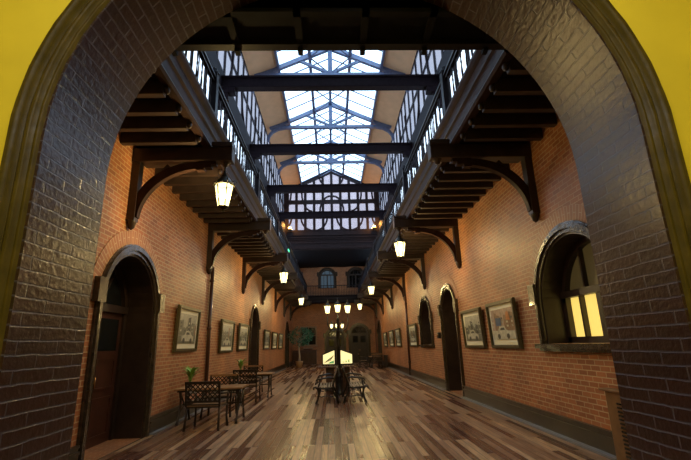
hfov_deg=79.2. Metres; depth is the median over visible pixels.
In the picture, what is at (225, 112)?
window
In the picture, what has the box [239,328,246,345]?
print
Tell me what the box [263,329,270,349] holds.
framed picture
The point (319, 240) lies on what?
beam
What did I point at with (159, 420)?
baseboard
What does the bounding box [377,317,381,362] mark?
door
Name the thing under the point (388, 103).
ceiling
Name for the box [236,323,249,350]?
framed picture
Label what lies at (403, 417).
floor
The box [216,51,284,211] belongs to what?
wall
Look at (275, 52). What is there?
skylight
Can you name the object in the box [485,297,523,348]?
framed picture
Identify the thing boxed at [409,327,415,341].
print
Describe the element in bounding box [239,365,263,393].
lattice chair
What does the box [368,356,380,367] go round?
dining table
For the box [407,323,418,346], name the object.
framed picture
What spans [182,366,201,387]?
potted plant
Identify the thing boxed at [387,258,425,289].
bracket
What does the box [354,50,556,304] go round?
gallery
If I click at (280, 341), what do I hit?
framed picture
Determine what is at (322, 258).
ceiling
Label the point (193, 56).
window
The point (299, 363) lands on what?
potted tree
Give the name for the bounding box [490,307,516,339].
print
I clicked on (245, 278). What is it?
bracket
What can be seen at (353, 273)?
window
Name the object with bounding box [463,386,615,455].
baseboard
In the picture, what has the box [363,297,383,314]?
bracket
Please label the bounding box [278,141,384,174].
roof truss
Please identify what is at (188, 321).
print
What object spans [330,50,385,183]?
skylight
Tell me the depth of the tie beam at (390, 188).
21.93 m
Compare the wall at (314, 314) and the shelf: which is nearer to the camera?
the shelf
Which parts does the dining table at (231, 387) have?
leg, leg, leg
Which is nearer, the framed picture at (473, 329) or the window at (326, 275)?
the framed picture at (473, 329)
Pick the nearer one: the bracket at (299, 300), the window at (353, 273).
the bracket at (299, 300)
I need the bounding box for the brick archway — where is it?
[0,0,690,459]
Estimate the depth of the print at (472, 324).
10.69 m
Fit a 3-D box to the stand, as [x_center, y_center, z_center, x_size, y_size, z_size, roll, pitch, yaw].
[-0.274,4.505,13.335,1.100,1.390,0.370,-1,-15,-2]
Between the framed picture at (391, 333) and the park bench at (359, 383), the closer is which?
the park bench at (359, 383)
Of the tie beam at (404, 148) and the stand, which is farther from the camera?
the tie beam at (404, 148)
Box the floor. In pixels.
[97,362,611,459]
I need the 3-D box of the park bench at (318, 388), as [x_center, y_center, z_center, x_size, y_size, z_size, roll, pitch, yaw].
[-0.540,4.366,11.866,0.723,0.922,1.500,-1,-15,-2]
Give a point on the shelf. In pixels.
(348, 366)
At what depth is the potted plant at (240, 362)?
13.26 m
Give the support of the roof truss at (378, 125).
attached to the ceiling at (271, 104)
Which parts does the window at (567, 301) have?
casing, sill, arched pane, frame, pane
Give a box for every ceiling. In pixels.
[242,51,299,184]
[292,249,371,267]
[362,50,416,182]
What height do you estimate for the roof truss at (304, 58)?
2.350 m
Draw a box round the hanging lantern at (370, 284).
[367,281,374,296]
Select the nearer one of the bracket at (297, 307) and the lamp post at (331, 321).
the lamp post at (331, 321)
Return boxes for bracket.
[126,161,217,229]
[206,230,260,273]
[241,262,279,293]
[261,280,291,304]
[274,291,298,311]
[283,299,303,316]
[290,305,307,320]
[359,303,376,318]
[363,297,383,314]
[369,289,392,308]
[376,277,405,299]
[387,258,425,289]
[407,226,461,268]
[451,157,539,222]
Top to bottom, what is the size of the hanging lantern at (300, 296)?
0.920 m
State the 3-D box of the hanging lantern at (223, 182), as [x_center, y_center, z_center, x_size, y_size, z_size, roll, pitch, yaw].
[-2.122,-0.745,7.302,0.438,0.920,0.382,-1,-15,-2]
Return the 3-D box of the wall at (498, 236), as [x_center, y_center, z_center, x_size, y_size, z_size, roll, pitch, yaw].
[3.277,2.280,20.732,0.620,9.800,33.620,-1,-15,-2]
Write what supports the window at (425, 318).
in the wall at (498, 236)
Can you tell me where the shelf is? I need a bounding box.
[319,365,353,367]
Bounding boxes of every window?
[192,56,205,90]
[221,112,225,131]
[284,170,378,231]
[300,326,317,346]
[315,267,338,287]
[344,266,363,287]
[417,289,434,347]
[428,113,433,138]
[454,55,458,87]
[527,204,611,352]
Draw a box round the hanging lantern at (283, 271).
[278,266,288,284]
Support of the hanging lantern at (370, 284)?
hanging from the gallery at (496, 107)
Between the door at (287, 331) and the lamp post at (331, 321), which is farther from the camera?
the door at (287, 331)
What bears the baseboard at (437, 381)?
attached to the wall at (498, 236)
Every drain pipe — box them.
[204,267,213,399]
[404,296,410,374]
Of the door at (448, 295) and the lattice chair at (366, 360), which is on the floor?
the lattice chair at (366, 360)
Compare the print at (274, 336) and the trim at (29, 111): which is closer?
the trim at (29, 111)
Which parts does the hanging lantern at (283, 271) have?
lantern frame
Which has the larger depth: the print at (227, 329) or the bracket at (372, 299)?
the bracket at (372, 299)
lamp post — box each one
[324,298,350,394]
[329,321,343,369]
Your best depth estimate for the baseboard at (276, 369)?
24.82 m
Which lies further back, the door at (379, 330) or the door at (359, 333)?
the door at (359, 333)
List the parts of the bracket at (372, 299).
wall post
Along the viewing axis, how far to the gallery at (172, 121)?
7.73 m
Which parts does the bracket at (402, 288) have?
wall post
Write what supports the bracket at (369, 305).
attached to the wall at (498, 236)
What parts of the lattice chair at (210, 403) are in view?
leg, post, leg, rail, rail, seat frame, leg, post, leg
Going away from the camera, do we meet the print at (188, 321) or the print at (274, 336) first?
the print at (188, 321)
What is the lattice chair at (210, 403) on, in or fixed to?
on the floor
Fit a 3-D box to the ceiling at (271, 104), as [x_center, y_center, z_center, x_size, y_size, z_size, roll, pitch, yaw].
[-3.665,-6.828,19.350,1.355,0.670,26.520,-1,-15,-2]
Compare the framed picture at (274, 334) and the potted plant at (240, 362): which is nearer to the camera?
the potted plant at (240, 362)
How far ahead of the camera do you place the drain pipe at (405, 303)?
19.97 m
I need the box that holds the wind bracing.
[310,51,349,176]
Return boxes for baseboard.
[69,445,79,459]
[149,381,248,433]
[261,364,285,378]
[383,361,445,388]
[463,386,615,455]
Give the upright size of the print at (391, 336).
0.620 m
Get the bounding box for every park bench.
[313,365,339,403]
[341,365,368,402]
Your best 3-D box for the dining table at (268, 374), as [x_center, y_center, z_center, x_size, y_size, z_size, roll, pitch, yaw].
[-2.993,4.910,13.188,1.400,0.719,0.854,-1,-15,-2]
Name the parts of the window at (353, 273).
frame, pane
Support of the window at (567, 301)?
in the wall at (498, 236)
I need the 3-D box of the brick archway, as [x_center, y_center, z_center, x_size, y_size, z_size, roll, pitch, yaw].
[0.031,-0.356,3.487,5.400,5.930,0.870,-1,-15,-2]
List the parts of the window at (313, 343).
pane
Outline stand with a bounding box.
[319,349,353,394]
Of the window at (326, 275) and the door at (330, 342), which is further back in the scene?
the window at (326, 275)
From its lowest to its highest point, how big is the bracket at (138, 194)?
1.230 m
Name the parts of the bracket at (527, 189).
wall post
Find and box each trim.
[0,0,690,356]
[200,51,285,235]
[378,50,461,232]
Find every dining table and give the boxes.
[174,384,248,425]
[228,372,274,397]
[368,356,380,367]
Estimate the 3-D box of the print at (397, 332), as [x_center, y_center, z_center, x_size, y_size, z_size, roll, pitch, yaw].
[2.899,5.897,22.926,0.035,0.620,1.300,-1,-15,-2]
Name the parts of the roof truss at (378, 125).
king post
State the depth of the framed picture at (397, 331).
22.82 m
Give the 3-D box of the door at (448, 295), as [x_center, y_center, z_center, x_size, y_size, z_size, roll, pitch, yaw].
[3.509,3.175,12.907,0.700,3.540,2.418,-1,-15,-2]
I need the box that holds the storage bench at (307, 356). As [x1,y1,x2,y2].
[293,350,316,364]
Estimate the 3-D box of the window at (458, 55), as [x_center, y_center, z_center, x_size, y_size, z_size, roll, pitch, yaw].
[3.223,-3.487,11.211,0.040,3.080,1.050,-1,-15,-2]
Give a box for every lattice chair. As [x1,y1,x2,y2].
[182,381,228,431]
[199,374,238,417]
[232,369,260,402]
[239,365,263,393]
[358,354,367,367]
[371,353,382,367]
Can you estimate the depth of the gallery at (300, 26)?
4.79 m
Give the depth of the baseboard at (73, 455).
5.42 m
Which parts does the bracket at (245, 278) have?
wall post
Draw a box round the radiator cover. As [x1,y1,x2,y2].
[598,387,631,459]
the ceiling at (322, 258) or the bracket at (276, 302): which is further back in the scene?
the ceiling at (322, 258)
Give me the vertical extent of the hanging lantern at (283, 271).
0.920 m
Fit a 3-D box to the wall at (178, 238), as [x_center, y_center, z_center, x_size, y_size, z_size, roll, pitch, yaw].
[-4.427,2.426,20.461,0.620,9.800,33.620,-1,-15,-2]
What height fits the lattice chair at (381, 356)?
0.894 m
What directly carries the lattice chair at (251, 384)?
on the floor
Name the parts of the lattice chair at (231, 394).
leg, rail, leg, leg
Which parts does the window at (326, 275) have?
frame, pane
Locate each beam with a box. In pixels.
[218,74,441,109]
[246,142,416,169]
[266,183,398,205]
[278,210,385,224]
[286,230,380,250]
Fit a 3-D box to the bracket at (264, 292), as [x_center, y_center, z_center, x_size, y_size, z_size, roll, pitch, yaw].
[-3.391,3.065,20.534,1.450,1.230,0.160,-1,-15,-2]
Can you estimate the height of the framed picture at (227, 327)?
1.000 m
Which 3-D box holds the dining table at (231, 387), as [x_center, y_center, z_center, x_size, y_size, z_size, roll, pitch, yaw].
[-2.867,3.755,8.996,1.400,0.719,0.854,-1,-15,-2]
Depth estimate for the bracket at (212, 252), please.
11.67 m
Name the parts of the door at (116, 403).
pane, frame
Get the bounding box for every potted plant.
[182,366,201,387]
[235,358,246,373]
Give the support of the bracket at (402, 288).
attached to the wall at (498, 236)
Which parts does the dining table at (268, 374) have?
leg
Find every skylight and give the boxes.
[274,51,330,183]
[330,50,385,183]
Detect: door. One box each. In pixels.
[76,230,165,459]
[248,299,260,381]
[285,318,289,366]
[322,324,347,360]
[346,320,372,362]
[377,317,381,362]
[437,276,464,396]
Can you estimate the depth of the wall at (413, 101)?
19.10 m
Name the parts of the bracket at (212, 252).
wall post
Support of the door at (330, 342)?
in the wall at (314, 314)
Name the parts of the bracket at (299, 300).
wall post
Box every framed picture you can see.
[172,304,200,352]
[218,319,235,352]
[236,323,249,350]
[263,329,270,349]
[271,332,277,348]
[278,333,282,348]
[383,332,387,346]
[388,330,394,346]
[394,328,401,346]
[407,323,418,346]
[460,307,487,348]
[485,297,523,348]
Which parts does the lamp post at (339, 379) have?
post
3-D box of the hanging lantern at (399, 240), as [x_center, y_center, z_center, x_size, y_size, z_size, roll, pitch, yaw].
[1.542,0.404,11.868,0.438,0.920,0.382,-1,-15,-2]
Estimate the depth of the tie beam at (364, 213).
26.37 m
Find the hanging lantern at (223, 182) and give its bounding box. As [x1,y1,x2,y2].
[212,167,236,211]
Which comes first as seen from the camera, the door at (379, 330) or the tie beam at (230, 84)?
the tie beam at (230, 84)
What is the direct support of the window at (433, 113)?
in the wall at (498, 236)
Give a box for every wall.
[0,0,690,181]
[71,51,292,459]
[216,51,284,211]
[292,266,375,363]
[374,50,617,430]
[378,50,443,221]
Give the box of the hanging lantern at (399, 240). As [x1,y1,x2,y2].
[392,234,406,259]
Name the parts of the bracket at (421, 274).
wall post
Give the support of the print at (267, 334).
attached to the framed picture at (267, 333)
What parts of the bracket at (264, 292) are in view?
wall post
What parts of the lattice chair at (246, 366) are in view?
rail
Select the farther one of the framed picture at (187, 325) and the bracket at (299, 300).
the bracket at (299, 300)
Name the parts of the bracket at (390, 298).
wall post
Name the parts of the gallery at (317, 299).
rail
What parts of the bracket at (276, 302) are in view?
wall post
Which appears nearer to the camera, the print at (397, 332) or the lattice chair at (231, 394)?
the lattice chair at (231, 394)
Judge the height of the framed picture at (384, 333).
0.950 m
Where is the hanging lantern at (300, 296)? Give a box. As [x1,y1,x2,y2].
[298,294,303,306]
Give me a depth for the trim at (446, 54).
15.98 m
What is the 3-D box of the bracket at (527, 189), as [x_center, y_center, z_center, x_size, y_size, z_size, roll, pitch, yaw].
[2.663,-0.706,7.434,1.450,1.230,0.160,-1,-15,-2]
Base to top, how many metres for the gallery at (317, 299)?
1.530 m
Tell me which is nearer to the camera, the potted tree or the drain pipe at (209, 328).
the drain pipe at (209, 328)
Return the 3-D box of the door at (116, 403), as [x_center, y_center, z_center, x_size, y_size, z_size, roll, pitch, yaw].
[-3.905,1.763,6.993,0.700,3.540,2.698,-1,-15,-2]
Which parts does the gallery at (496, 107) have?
rail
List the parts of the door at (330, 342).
pane, casing, frame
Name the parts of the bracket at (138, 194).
wall post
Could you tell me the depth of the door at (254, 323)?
18.83 m
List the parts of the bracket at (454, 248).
wall post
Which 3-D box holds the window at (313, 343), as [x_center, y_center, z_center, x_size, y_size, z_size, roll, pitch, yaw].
[-3.173,9.126,35.806,1.550,1.700,0.280,-1,-15,-2]
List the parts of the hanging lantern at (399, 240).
lantern crown, lantern frame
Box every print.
[177,313,196,343]
[221,325,232,346]
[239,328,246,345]
[265,333,268,345]
[273,335,276,345]
[390,333,392,343]
[396,331,399,342]
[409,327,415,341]
[464,315,481,340]
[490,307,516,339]
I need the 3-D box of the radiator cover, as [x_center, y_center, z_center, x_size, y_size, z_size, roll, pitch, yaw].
[3.387,2.288,4.660,0.150,0.870,1.360,-1,-15,-2]
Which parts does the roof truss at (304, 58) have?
king post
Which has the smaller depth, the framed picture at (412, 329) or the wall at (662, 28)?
the wall at (662, 28)
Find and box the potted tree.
[287,326,313,367]
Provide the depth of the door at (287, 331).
31.66 m
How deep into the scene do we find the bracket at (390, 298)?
25.19 m
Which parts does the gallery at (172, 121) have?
rail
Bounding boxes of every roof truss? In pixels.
[251,51,408,92]
[267,103,394,141]
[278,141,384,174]
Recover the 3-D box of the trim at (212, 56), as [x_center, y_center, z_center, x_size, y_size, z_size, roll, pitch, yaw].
[-4.228,-2.367,21.632,0.240,0.650,33.320,-1,-15,-2]
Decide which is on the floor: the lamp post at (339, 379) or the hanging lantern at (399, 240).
the lamp post at (339, 379)
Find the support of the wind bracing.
attached to the roof truss at (304, 58)
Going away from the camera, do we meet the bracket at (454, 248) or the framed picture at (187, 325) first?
the framed picture at (187, 325)
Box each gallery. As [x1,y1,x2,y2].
[119,51,310,306]
[172,0,506,55]
[307,285,357,304]
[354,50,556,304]
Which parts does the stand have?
panel frame, lit panel, panel frame, lit panel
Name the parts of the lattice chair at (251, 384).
rail, leg, leg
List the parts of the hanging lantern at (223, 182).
lantern frame, bulb, lantern crown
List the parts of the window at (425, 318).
sill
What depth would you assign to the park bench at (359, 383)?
11.24 m
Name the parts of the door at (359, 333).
pane, casing, frame, pane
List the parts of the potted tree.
pot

